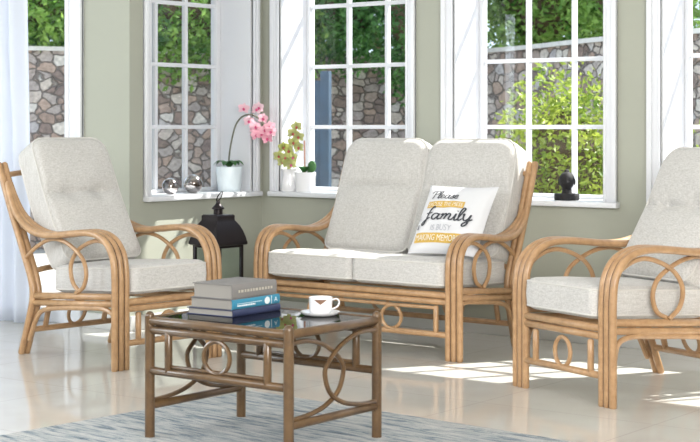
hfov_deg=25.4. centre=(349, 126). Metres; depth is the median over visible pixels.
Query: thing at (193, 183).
ball
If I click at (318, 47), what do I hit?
tree
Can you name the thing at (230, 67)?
window
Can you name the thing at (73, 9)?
door
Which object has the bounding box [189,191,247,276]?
lantern
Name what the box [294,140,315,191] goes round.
potted orchid
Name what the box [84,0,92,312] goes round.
wall
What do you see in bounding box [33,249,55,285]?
ground
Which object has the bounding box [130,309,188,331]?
baseboard
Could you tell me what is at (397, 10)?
tree
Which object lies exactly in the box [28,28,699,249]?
wall
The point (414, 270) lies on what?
seat cushion
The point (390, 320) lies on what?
baseboard
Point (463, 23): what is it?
window
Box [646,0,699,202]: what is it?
window
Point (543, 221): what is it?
wall
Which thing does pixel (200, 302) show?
book
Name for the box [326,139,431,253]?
cushion
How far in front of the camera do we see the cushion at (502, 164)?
8.24 m
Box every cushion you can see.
[19,138,139,269]
[55,259,206,294]
[268,248,403,281]
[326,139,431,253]
[352,254,504,287]
[408,140,526,261]
[526,276,699,318]
[621,148,699,287]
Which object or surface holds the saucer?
on the coffee table
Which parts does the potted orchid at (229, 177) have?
pot, flower, flower, flower, flower, flower, flower, flower, flower, flower, flower, flower, flower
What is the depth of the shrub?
11.33 m
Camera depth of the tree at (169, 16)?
16.88 m
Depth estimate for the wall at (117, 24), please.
8.82 m
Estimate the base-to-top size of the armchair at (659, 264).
1.062 m
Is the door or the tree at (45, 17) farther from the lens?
the tree at (45, 17)
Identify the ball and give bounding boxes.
[162,178,178,193]
[184,174,202,192]
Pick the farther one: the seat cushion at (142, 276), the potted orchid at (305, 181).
the potted orchid at (305, 181)
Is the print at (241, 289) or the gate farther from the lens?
the gate
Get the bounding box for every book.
[188,303,280,316]
[190,293,279,309]
[193,277,276,299]
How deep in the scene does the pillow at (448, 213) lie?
7.95 m
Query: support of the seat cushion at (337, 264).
on the sofa
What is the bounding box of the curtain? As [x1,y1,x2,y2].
[0,0,29,322]
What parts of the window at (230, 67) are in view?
frame, sill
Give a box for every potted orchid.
[214,102,275,191]
[273,121,303,191]
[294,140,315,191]
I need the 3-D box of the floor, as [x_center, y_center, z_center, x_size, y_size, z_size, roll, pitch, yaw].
[-1.026,1.210,4.002,11.500,0.120,10.100,0,0,37]
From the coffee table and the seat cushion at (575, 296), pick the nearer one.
the coffee table
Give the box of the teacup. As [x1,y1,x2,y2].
[309,296,339,313]
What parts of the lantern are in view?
corner post, frame, corner post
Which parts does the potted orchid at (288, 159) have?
flower, flower, flower, flower, flower, flower, flower, flower, flower, flower, flower, flower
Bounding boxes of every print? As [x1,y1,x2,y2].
[237,296,276,306]
[238,286,271,292]
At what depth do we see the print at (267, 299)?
5.83 m
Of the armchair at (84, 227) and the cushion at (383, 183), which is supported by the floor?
the armchair at (84, 227)
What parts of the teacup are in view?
handle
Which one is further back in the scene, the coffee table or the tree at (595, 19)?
the tree at (595, 19)
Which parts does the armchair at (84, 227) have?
rail, rail, arm frame, rail, rail, rail, rail, rail, arm frame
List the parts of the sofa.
arm frame, rail, rail, leg, rail, rail, rail, rail, rail, arm frame, leg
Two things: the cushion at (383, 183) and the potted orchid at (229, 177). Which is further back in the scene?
the potted orchid at (229, 177)
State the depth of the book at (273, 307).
5.76 m
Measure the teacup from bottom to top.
0.063 m
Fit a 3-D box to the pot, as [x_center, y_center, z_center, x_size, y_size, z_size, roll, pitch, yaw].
[-0.271,0.335,9.428,0.134,0.120,0.134,0,0,38]
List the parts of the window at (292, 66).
sill, frame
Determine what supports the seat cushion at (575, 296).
on the armchair at (659, 264)
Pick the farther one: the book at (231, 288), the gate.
the gate
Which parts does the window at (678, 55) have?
architrave, frame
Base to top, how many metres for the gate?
1.780 m
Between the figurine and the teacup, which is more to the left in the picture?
the teacup
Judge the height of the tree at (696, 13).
4.275 m
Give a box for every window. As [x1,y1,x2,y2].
[143,0,262,201]
[267,0,415,198]
[440,0,619,207]
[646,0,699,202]
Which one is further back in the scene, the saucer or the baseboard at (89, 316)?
the baseboard at (89, 316)
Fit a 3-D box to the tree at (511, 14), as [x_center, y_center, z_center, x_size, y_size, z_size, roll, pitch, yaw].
[2.111,-0.724,17.320,1.924,4.124,1.668,0,0,37]
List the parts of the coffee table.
leg, rail, rail, rail, rod, leg, glass, leg, rod, rail, rail, rail, leg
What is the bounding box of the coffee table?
[145,307,381,441]
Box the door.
[39,0,83,322]
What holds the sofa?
on the floor
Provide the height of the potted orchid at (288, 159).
0.431 m
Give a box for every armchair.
[0,137,221,371]
[512,147,699,408]
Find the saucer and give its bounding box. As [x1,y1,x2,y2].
[300,309,339,316]
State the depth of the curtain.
9.04 m
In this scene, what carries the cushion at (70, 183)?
on the armchair at (84, 227)
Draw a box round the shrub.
[494,61,602,194]
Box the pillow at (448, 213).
[408,185,498,256]
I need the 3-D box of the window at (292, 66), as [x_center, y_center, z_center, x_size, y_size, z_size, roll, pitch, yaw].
[0.036,-0.425,9.332,1.111,1.701,0.350,0,0,37]
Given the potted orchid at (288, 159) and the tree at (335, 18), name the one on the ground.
the tree at (335, 18)
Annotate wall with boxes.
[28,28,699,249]
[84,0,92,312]
[93,0,261,315]
[262,0,661,327]
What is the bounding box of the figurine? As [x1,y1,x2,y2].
[554,169,579,200]
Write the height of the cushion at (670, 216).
0.635 m
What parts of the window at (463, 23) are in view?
frame, sill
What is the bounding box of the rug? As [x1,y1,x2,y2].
[0,390,572,441]
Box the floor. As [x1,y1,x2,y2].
[0,285,699,441]
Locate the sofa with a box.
[253,138,538,362]
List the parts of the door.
frame, architrave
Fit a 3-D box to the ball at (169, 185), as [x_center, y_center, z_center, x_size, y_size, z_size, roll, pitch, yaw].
[-1.053,0.347,9.083,0.098,0.098,0.098,0,0,37]
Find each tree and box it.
[28,0,63,51]
[158,0,210,92]
[315,0,334,77]
[315,0,384,81]
[360,0,404,106]
[487,0,602,47]
[540,1,595,42]
[550,0,699,39]
[693,0,699,27]
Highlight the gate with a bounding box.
[315,71,330,186]
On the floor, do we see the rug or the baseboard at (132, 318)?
the rug
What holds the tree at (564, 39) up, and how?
on the ground
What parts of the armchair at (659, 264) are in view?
rail, rail, rail, rail, arm frame, arm frame, rail, rail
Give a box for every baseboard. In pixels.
[82,312,110,329]
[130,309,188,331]
[279,300,696,350]

